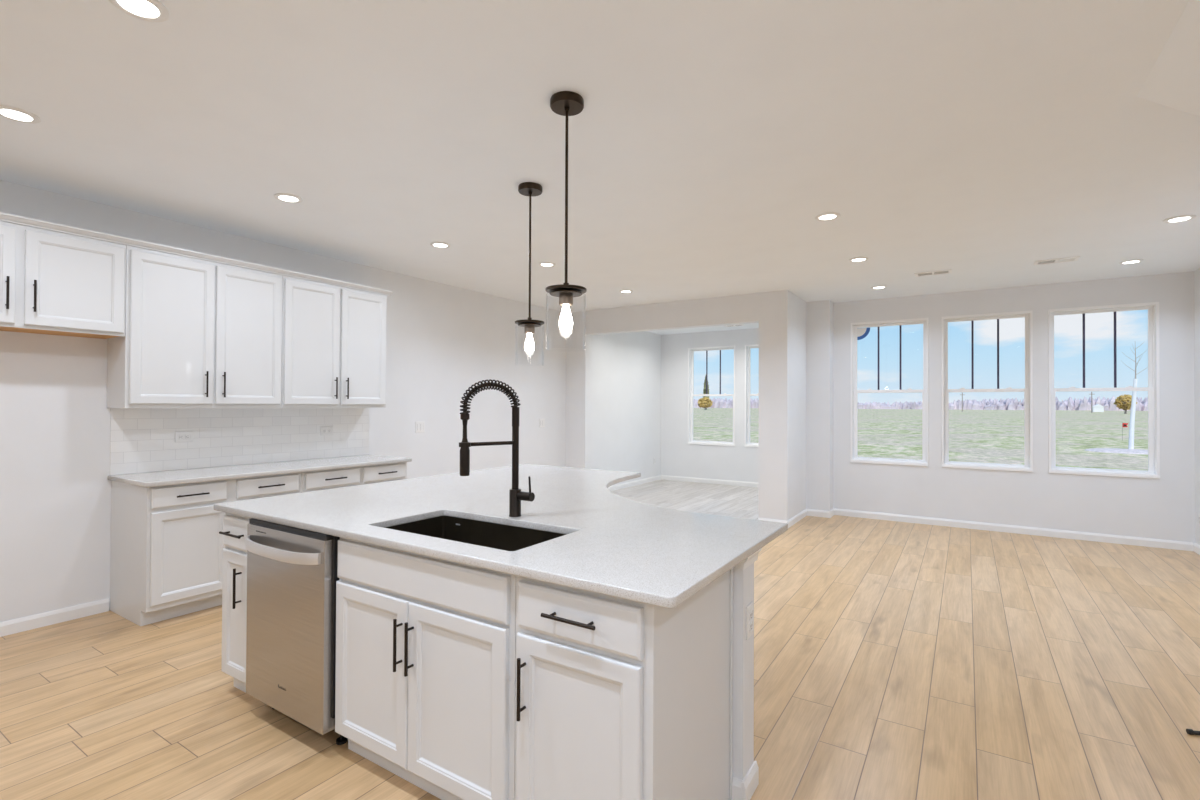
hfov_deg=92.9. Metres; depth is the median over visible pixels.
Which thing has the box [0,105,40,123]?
recessed light
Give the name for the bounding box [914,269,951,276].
ceiling vent
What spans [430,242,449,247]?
recessed light
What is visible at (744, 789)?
baseboard
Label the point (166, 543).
base cabinet
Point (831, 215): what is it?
recessed light
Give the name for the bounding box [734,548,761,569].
trim
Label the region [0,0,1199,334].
ceiling
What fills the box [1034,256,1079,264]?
ceiling vent
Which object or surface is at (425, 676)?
base cabinet
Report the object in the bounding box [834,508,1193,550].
baseboard
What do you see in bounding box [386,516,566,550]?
sink
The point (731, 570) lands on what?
trim
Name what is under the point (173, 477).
countertop
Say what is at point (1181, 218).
recessed light
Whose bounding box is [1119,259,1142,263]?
recessed light
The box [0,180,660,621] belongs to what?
wall
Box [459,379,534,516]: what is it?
kitchen faucet
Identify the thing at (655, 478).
baseboard
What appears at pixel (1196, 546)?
baseboard
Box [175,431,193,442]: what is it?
wall outlet
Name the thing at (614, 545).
countertop
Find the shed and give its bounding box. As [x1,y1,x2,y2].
[1092,404,1103,411]
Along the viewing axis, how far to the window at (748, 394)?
9.98 m
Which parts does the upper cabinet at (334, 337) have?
door, handle, handle, door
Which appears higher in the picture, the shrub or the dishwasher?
the shrub
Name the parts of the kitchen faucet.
support arm, lever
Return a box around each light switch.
[415,421,424,432]
[539,419,544,426]
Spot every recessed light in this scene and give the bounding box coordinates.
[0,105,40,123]
[109,0,169,21]
[274,193,302,202]
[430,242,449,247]
[538,262,555,266]
[619,290,632,292]
[815,212,839,220]
[849,257,868,261]
[871,286,886,288]
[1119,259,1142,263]
[1163,215,1195,222]
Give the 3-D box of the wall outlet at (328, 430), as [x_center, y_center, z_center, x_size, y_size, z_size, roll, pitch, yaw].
[-2.471,0.279,5.163,0.009,0.078,0.118,0,-1,33]
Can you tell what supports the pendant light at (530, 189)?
hanging from the ceiling at (983, 141)
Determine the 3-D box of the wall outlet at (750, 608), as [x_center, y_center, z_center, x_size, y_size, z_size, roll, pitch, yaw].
[0.546,0.800,2.070,0.009,0.118,0.074,0,-1,33]
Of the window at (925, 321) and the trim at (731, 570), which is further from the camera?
the window at (925, 321)
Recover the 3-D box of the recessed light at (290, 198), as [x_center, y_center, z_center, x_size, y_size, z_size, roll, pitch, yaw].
[-2.024,-1.310,3.710,0.166,0.010,0.166,0,-1,33]
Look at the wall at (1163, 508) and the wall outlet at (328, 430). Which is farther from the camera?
the wall at (1163, 508)
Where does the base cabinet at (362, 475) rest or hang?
on the floor
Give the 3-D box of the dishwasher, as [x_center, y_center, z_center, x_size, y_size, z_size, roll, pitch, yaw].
[-1.183,0.981,2.653,0.611,0.882,0.694,0,-1,33]
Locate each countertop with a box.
[108,455,411,486]
[214,464,787,607]
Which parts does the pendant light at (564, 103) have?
stem, lamp shade, bulb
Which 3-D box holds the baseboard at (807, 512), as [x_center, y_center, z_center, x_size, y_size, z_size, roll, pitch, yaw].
[1.267,1.438,7.805,3.434,0.083,1.172,0,-1,33]
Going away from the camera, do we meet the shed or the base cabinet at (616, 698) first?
the base cabinet at (616, 698)
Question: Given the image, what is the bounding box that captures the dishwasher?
[245,518,346,744]
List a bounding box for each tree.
[1114,394,1136,413]
[1123,342,1147,448]
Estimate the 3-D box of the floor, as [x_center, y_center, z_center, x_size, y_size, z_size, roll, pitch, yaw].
[0.558,1.499,3.647,7.004,0.120,13.010,0,-1,33]
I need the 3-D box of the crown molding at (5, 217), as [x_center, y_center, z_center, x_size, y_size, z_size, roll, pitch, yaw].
[-2.915,-1.017,4.173,0.354,0.040,3.052,0,-1,33]
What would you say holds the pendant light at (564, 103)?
hanging from the ceiling at (983, 141)
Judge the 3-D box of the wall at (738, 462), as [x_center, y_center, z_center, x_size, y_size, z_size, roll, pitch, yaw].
[2.451,0.133,10.095,2.984,2.743,0.140,0,-1,33]
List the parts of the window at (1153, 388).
sash, sash, sill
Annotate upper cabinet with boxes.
[0,221,125,338]
[107,245,281,407]
[281,275,386,407]
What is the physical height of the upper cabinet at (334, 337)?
1.055 m
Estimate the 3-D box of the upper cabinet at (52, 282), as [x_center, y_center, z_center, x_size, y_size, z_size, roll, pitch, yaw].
[-3.429,-0.711,3.358,0.369,0.591,0.949,0,-1,33]
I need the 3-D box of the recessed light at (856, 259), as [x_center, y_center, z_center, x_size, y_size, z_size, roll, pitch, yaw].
[2.355,-1.277,5.196,0.166,0.010,0.166,0,-1,33]
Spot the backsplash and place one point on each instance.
(142, 440)
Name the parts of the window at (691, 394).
sill, sash, sash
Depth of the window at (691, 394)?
10.48 m
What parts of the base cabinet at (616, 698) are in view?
handle, handle, door, drawer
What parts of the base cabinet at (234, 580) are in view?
handle, door, drawer, handle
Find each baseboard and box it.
[0,598,108,636]
[608,475,660,490]
[661,475,757,486]
[732,761,758,799]
[758,508,833,527]
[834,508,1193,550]
[1193,543,1199,554]
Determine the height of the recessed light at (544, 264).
0.010 m
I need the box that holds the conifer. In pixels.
[703,376,708,409]
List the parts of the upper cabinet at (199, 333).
door, handle, handle, door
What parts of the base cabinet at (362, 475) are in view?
drawer, handle, drawer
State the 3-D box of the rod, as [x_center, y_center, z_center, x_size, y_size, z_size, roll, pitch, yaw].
[2.625,1.426,2.438,0.194,0.021,0.021,0,-1,11]
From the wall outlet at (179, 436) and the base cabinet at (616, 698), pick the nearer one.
the base cabinet at (616, 698)
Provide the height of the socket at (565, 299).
0.046 m
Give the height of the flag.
0.960 m
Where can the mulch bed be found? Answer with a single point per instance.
(1105, 450)
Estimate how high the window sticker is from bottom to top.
0.150 m
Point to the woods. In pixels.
(1008, 404)
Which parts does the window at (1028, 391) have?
sash, sash, sill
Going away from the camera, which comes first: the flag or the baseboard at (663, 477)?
the baseboard at (663, 477)
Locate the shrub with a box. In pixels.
[698,397,711,409]
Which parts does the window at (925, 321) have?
sill, sash, sash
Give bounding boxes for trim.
[729,568,732,799]
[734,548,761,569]
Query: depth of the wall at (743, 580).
2.03 m
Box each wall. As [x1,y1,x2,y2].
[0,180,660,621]
[566,290,832,520]
[661,328,758,481]
[733,563,753,779]
[833,271,1194,543]
[1194,268,1199,544]
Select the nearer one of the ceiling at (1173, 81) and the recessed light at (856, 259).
the ceiling at (1173, 81)
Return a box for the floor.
[0,480,1199,799]
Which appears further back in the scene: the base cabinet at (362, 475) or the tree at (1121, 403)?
the tree at (1121, 403)
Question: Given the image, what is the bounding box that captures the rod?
[1186,729,1199,734]
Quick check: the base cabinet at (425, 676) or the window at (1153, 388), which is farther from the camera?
the window at (1153, 388)
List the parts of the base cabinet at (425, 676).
door, handle, handle, false drawer, door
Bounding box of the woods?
[693,396,1147,410]
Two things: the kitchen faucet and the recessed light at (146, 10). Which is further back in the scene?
the kitchen faucet
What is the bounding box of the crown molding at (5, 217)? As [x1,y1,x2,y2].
[0,212,392,295]
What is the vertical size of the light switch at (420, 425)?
0.118 m
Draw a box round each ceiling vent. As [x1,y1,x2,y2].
[724,324,744,326]
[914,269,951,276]
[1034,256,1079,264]
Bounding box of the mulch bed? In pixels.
[1085,448,1147,454]
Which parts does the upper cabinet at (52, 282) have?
handle, door, handle, panel, rail, door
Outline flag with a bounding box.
[1122,422,1127,440]
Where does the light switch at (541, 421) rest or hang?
attached to the wall at (442, 340)
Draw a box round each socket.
[524,325,534,333]
[559,293,572,305]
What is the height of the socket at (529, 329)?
0.046 m
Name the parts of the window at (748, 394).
sash, sash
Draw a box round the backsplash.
[110,408,368,474]
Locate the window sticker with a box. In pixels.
[857,328,869,339]
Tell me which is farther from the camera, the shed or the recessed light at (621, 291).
the shed
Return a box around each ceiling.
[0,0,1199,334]
[1137,0,1199,116]
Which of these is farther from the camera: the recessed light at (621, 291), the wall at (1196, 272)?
the recessed light at (621, 291)
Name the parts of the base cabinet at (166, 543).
door, drawer, handle, drawer, handle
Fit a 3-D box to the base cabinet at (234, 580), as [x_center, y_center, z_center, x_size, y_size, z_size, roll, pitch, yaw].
[-1.562,0.982,2.946,0.310,0.882,0.662,0,-1,33]
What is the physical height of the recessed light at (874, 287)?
0.010 m
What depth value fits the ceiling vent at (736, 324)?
9.50 m
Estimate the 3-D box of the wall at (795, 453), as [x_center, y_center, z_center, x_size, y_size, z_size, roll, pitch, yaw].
[1.302,0.108,7.890,3.434,2.743,1.299,0,-1,33]
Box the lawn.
[693,408,1147,470]
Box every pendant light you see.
[515,182,543,365]
[545,91,586,350]
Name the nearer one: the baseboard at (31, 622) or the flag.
the baseboard at (31, 622)
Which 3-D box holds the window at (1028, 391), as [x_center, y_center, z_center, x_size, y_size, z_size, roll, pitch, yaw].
[4.431,-0.096,6.562,0.860,1.775,0.147,0,-1,33]
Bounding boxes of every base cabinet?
[110,472,300,625]
[219,513,249,692]
[301,462,406,492]
[335,537,515,799]
[515,570,729,799]
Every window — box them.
[688,346,734,445]
[745,344,758,446]
[851,318,928,465]
[942,311,1032,471]
[1048,302,1159,478]
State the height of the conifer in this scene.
15.500 m
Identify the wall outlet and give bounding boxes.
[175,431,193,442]
[320,426,332,434]
[746,601,753,639]
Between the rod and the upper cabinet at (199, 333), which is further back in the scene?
the upper cabinet at (199, 333)
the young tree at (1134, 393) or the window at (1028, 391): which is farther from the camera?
the young tree at (1134, 393)

